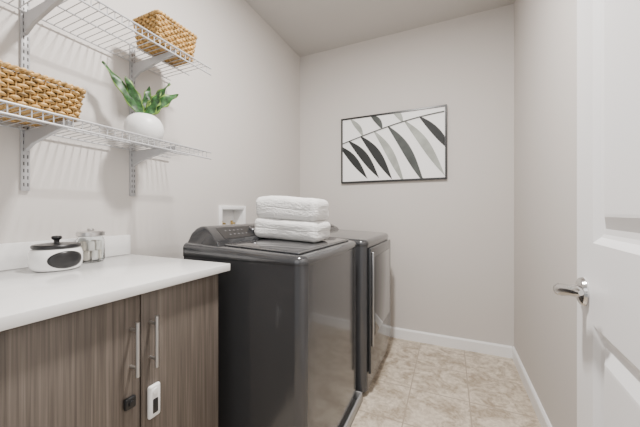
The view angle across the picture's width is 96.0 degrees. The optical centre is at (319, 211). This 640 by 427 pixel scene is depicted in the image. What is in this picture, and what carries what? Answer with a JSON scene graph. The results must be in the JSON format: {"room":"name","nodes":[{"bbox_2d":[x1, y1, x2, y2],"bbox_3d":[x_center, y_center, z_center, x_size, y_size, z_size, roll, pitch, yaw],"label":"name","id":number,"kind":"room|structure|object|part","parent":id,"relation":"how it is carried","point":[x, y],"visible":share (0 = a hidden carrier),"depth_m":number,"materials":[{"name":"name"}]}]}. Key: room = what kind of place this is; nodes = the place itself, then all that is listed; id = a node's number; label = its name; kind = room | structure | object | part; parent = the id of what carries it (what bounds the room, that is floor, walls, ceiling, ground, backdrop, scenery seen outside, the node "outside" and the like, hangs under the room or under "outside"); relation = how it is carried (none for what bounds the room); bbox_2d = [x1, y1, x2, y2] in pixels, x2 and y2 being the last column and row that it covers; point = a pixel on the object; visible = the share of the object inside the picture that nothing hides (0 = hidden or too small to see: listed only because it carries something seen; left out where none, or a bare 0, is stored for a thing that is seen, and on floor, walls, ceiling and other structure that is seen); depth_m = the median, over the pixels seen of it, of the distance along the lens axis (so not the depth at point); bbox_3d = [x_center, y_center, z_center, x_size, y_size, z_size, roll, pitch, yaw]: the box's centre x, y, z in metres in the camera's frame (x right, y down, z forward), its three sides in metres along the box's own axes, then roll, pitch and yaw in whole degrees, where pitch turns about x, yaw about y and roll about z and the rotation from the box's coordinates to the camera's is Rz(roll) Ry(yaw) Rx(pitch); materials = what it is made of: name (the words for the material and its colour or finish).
{"room":"laundry room","nodes":[
{"label":"laundry room","id":0,"kind":"room"},
{"bbox_2d":[0,0,299,258],"bbox_3d":[-0.920,-0.240,1.535,0.100,2.735,3.240,0,0,24],"label":"wall","id":1,"kind":"structure","parent":0,"point":[246,113],"depth_m":1.55,"materials":[{"name":"grey paint"}]},
{"bbox_2d":[20,0,71,190],"bbox_3d":[-0.944,-0.446,0.991,0.304,0.735,0.025,0,0,24],"label":"shelf standard","id":2,"kind":"object","parent":1,"relation":"attached to","point":[29,19],"visible":0.75,"depth_m":1.04,"materials":[{"name":"white metal"}]},
{"bbox_3d":[-1.076,-0.446,1.051,0.012,0.735,0.025,0,0,24],"label":"rail","id":3,"kind":"part","parent":2,"relation":"part of","materials":[{"name":"white metal"}]},
{"bbox_2d":[0,235,130,270],"bbox_3d":[-1.123,0.155,0.939,0.019,0.092,0.988,0,0,24],"label":"backsplash","id":4,"kind":"structure","parent":1,"relation":"attached to","point":[12,255],"depth_m":1.04,"materials":[{"name":"white stone"}]},
{"bbox_2d":[0,99,210,159],"bbox_3d":[-0.945,-0.285,0.956,0.302,0.039,1.248,0,0,24],"label":"wire shelf","id":5,"kind":"object","parent":1,"relation":"attached to","point":[6,114],"visible":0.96,"depth_m":1.05,"materials":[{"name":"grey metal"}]},
{"bbox_2d":[0,60,85,126],"bbox_3d":[-0.996,-0.363,0.839,0.268,0.112,0.435,0,0,24],"label":"wicker basket","id":6,"kind":"object","parent":5,"relation":"on","point":[23,89],"visible":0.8,"depth_m":0.88,"materials":[{"name":"brown wicker"}]},
{"bbox_3d":[-1.079,-0.298,1.017,0.006,0.006,1.246,0,0,24],"label":"rail","id":7,"kind":"part","parent":5,"relation":"part of","materials":[{"name":"white metal"}]},
{"bbox_3d":[-0.950,-0.298,0.959,0.006,0.006,1.246,0,0,24],"label":"rail","id":8,"kind":"part","parent":5,"relation":"part of","materials":[{"name":"white metal"}]},
{"bbox_2d":[102,61,178,145],"bbox_3d":[-0.796,-0.469,1.289,0.170,0.327,0.253,0,0,24],"label":"potted plant","id":9,"kind":"object","parent":5,"relation":"on","point":[143,122],"visible":0.97,"depth_m":1.27,"materials":[{"name":"green plant"}]},
{"bbox_3d":[-0.795,-0.370,1.305,0.158,0.129,0.158,0,0,24],"label":"pot","id":10,"kind":"part","parent":9,"relation":"part of","materials":[{"name":"white ceramic"}]},
{"bbox_2d":[0,0,210,80],"bbox_3d":[-0.945,-0.712,0.956,0.302,0.039,1.248,0,0,24],"label":"wire shelf","id":11,"kind":"object","parent":1,"relation":"attached to","point":[82,1],"visible":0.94,"depth_m":1.18,"materials":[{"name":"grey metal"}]},
{"bbox_3d":[-0.950,-0.726,0.959,0.006,0.006,1.246,0,0,24],"label":"rail","id":12,"kind":"part","parent":11,"relation":"part of","materials":[{"name":"white metal"}]},
{"bbox_3d":[-0.810,-0.696,0.896,0.007,0.007,1.246,0,0,24],"label":"rail","id":13,"kind":"part","parent":11,"relation":"part of","materials":[{"name":"white metal"}]},
{"bbox_3d":[-0.810,-0.728,0.896,0.007,0.007,1.246,0,0,24],"label":"rail","id":14,"kind":"part","parent":11,"relation":"part of","materials":[{"name":"white metal"}]},
{"bbox_2d":[132,9,197,67],"bbox_3d":[-0.721,-0.798,1.351,0.188,0.128,0.225,0,0,24],"label":"wicker basket","id":15,"kind":"object","parent":11,"relation":"on","point":[171,31],"visible":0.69,"depth_m":1.28,"materials":[{"name":"brown wicker"}]},
{"bbox_2d":[129,45,174,195],"bbox_3d":[-0.783,-0.446,1.347,0.304,0.735,0.025,0,0,24],"label":"shelf standard","id":16,"kind":"object","parent":1,"relation":"attached to","point":[135,69],"visible":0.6,"depth_m":1.39,"materials":[{"name":"white metal"}]},
{"bbox_3d":[-0.916,-0.446,1.407,0.012,0.735,0.025,0,0,24],"label":"rail","id":17,"kind":"part","parent":16,"relation":"part of","materials":[{"name":"white metal"}]},
{"bbox_2d":[218,205,245,224],"bbox_3d":[-0.661,0.059,2.076,0.097,0.209,0.274,0,0,24],"label":"washer outlet box","id":18,"kind":"object","parent":1,"relation":"attached to","point":[227,215],"visible":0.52,"depth_m":2.13,"materials":[{"name":"white paint"}]},
{"bbox_2d":[245,0,514,56],"bbox_3d":[-0.002,-1.658,1.175,2.070,0.100,3.340,0,0,24],"label":"ceiling","id":19,"kind":"structure","parent":0,"point":[309,27],"depth_m":2.37,"materials":[{"name":"grey paint"}]},
{"bbox_2d":[300,4,513,346],"bbox_3d":[0.665,-0.240,2.651,2.070,2.735,0.100,0,0,24],"label":"wall","id":20,"kind":"structure","parent":0,"point":[451,238],"depth_m":2.44,"materials":[{"name":"grey paint"}]},
{"bbox_2d":[341,104,446,183],"bbox_3d":[0.634,-0.585,2.595,0.934,0.620,0.027,0,0,24],"label":"framed print","id":21,"kind":"object","parent":20,"relation":"attached to","point":[411,144],"visible":1,"depth_m":2.57,"materials":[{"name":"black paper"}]},
{"bbox_2d":[389,327,511,357],"bbox_3d":[0.641,1.082,2.599,1.842,0.090,0.014,0,0,24],"label":"baseboard","id":22,"kind":"structure","parent":20,"relation":"attached to","point":[495,349],"depth_m":2.38,"materials":[{"name":"white paint"}]},
{"bbox_2d":[351,337,540,426],"bbox_3d":[-0.002,1.177,1.175,2.070,0.100,3.340,0,0,24],"label":"floor","id":23,"kind":"structure","parent":0,"point":[415,384],"depth_m":1.81,"materials":[{"name":"beige tile"}]},
{"bbox_2d":[0,274,217,426],"bbox_3d":[-0.844,0.679,0.799,0.637,0.896,0.962,0,0,24],"label":"base cabinet","id":24,"kind":"object","parent":23,"relation":"on","point":[149,359],"visible":0.92,"depth_m":0.78,"materials":[{"name":"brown wood"}]},
{"bbox_3d":[-0.592,0.628,0.693,0.020,0.778,0.311,0,0,24],"label":"door","id":25,"kind":"part","parent":24,"relation":"part of","materials":[{"name":"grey wood"}]},
{"bbox_2d":[0,235,229,331],"bbox_3d":[-0.843,0.170,0.813,0.632,0.122,0.988,0,0,24],"label":"countertop","id":26,"kind":"structure","parent":24,"relation":"on","point":[27,296],"depth_m":0.86,"materials":[{"name":"white stone"}]},
{"bbox_2d":[27,235,82,271],"bbox_3d":[-0.931,0.142,1.018,0.146,0.119,0.145,0,0,24],"label":"lidded canister","id":27,"kind":"object","parent":26,"relation":"on","point":[54,256],"visible":1,"depth_m":0.97,"materials":[{"name":"white ceramic"}]},
{"bbox_3d":[-0.931,0.104,1.018,0.133,0.042,0.133,0,0,24],"label":"lid","id":28,"kind":"part","parent":27,"relation":"part of","materials":[{"name":"black plastic"}]},
{"bbox_3d":[-0.874,0.164,0.993,0.020,0.060,0.099,0,0,24],"label":"label plate","id":29,"kind":"part","parent":27,"relation":"part of","materials":[{"name":"black plastic"}]},
{"bbox_2d":[75,228,104,262],"bbox_3d":[-0.935,0.134,1.174,0.094,0.136,0.094,0,0,24],"label":"glass jar","id":30,"kind":"object","parent":26,"relation":"on","point":[92,242],"visible":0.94,"depth_m":1.14,"materials":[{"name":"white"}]},
{"bbox_3d":[-0.935,0.082,1.174,0.094,0.032,0.094,0,0,24],"label":"lid","id":31,"kind":"part","parent":30,"relation":"part of","materials":[{"name":"clear glass"}]},
{"bbox_3d":[-0.514,0.380,0.799,0.036,0.150,0.011,0,0,24],"label":"handle","id":32,"kind":"part","parent":24,"relation":"part of","materials":[{"name":"silver metal"}]},
{"bbox_3d":[-0.490,0.380,0.851,0.036,0.150,0.011,0,0,24],"label":"handle","id":33,"kind":"part","parent":24,"relation":"part of","materials":[{"name":"silver metal"}]},
{"bbox_3d":[-0.464,0.628,0.977,0.020,0.778,0.305,0,0,24],"label":"door","id":34,"kind":"part","parent":24,"relation":"part of","materials":[{"name":"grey wood"}]},
{"bbox_2d":[338,391,362,426],"bbox_3d":[-0.227,1.099,1.531,0.726,0.054,0.733,0,0,24],"label":"pan","id":35,"kind":"object","parent":23,"relation":"on","point":[350,414],"visible":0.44,"depth_m":1.60,"materials":[{"name":"grey plastic"}]},
{"bbox_2d":[183,223,356,426],"bbox_3d":[-0.201,0.593,1.517,0.632,1.050,0.698,0,0,24],"label":"washing machine","id":36,"kind":"object","parent":35,"relation":"on","point":[287,308],"visible":0.76,"depth_m":1.19,"materials":[{"name":"grey metal"}]},
{"bbox_3d":[-0.369,0.102,1.593,0.089,0.049,0.530,0,0,24],"label":"control panel","id":37,"kind":"part","parent":36,"relation":"part of","materials":[{"name":"black plastic"}]},
{"bbox_3d":[-0.131,0.150,1.485,0.367,0.018,0.590,0,0,24],"label":"lid glass","id":38,"kind":"part","parent":36,"relation":"part of","materials":[{"name":"grey"}]},
{"bbox_3d":[-0.129,0.155,1.484,0.380,0.025,0.610,0,0,24],"label":"lid","id":39,"kind":"part","parent":36,"relation":"part of","materials":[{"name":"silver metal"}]},
{"bbox_2d":[254,217,330,242],"bbox_3d":[-0.149,0.089,1.565,0.393,0.127,0.222,0,0,24],"label":"folded towel","id":40,"kind":"object","parent":36,"relation":"on","point":[295,230],"visible":0.84,"depth_m":1.46,"materials":[{"name":"white fabric"}]},
{"bbox_2d":[256,196,328,220],"bbox_3d":[-0.149,-0.022,1.564,0.387,0.138,0.213,0,0,24],"label":"folded towel","id":41,"kind":"object","parent":40,"relation":"on","point":[275,207],"visible":0.96,"depth_m":1.47,"materials":[{"name":"white fabric"}]},
{"bbox_2d":[330,224,389,391],"bbox_3d":[0.152,0.597,2.167,0.659,1.058,0.703,0,0,24],"label":"dryer","id":42,"kind":"object","parent":23,"relation":"on","point":[373,248],"visible":0.44,"depth_m":1.78,"materials":[{"name":"grey metal"}]},
{"bbox_3d":[0.325,0.537,1.768,0.014,0.580,0.014,0,0,24],"label":"door handle","id":43,"kind":"part","parent":42,"relation":"part of","materials":[{"name":"silver metal"}]},
{"bbox_3d":[0.432,0.605,2.041,0.016,0.765,0.635,0,0,24],"label":"door","id":44,"kind":"part","parent":42,"relation":"part of","materials":[{"name":"grey metal"}]},
{"bbox_2d":[514,0,576,426],"bbox_3d":[0.875,-0.240,0.724,0.100,2.735,3.240,0,0,24],"label":"wall","id":45,"kind":"structure","parent":0,"point":[545,31],"depth_m":1.46,"materials":[{"name":"grey paint"}]},
{"bbox_2d":[512,346,551,426],"bbox_3d":[0.824,1.082,0.747,0.014,0.090,3.240,0,0,24],"label":"baseboard","id":46,"kind":"structure","parent":45,"relation":"attached to","point":[538,408],"depth_m":1.71,"materials":[{"name":"white paint"}]},
{"bbox_2d":[553,0,639,426],"bbox_3d":[0.502,0.100,0.410,0.150,2.030,0.760,0,0,28],"label":"door","id":47,"kind":"structure","parent":45,"relation":"in","point":[606,290],"depth_m":0.58,"materials":[{"name":"white paint"}]},
{"bbox_3d":[0.579,0.186,0.676,0.026,0.043,0.129,0,0,24],"label":"lever","id":48,"kind":"part","parent":47,"relation":"part of","materials":[{"name":"silver metal"}]},
{"bbox_3d":[0.615,0.193,0.712,0.059,0.069,0.069,0,0,28],"label":"handle","id":49,"kind":"part","parent":47,"relation":"part of","materials":[{"name":"silver metal"}]}
]}

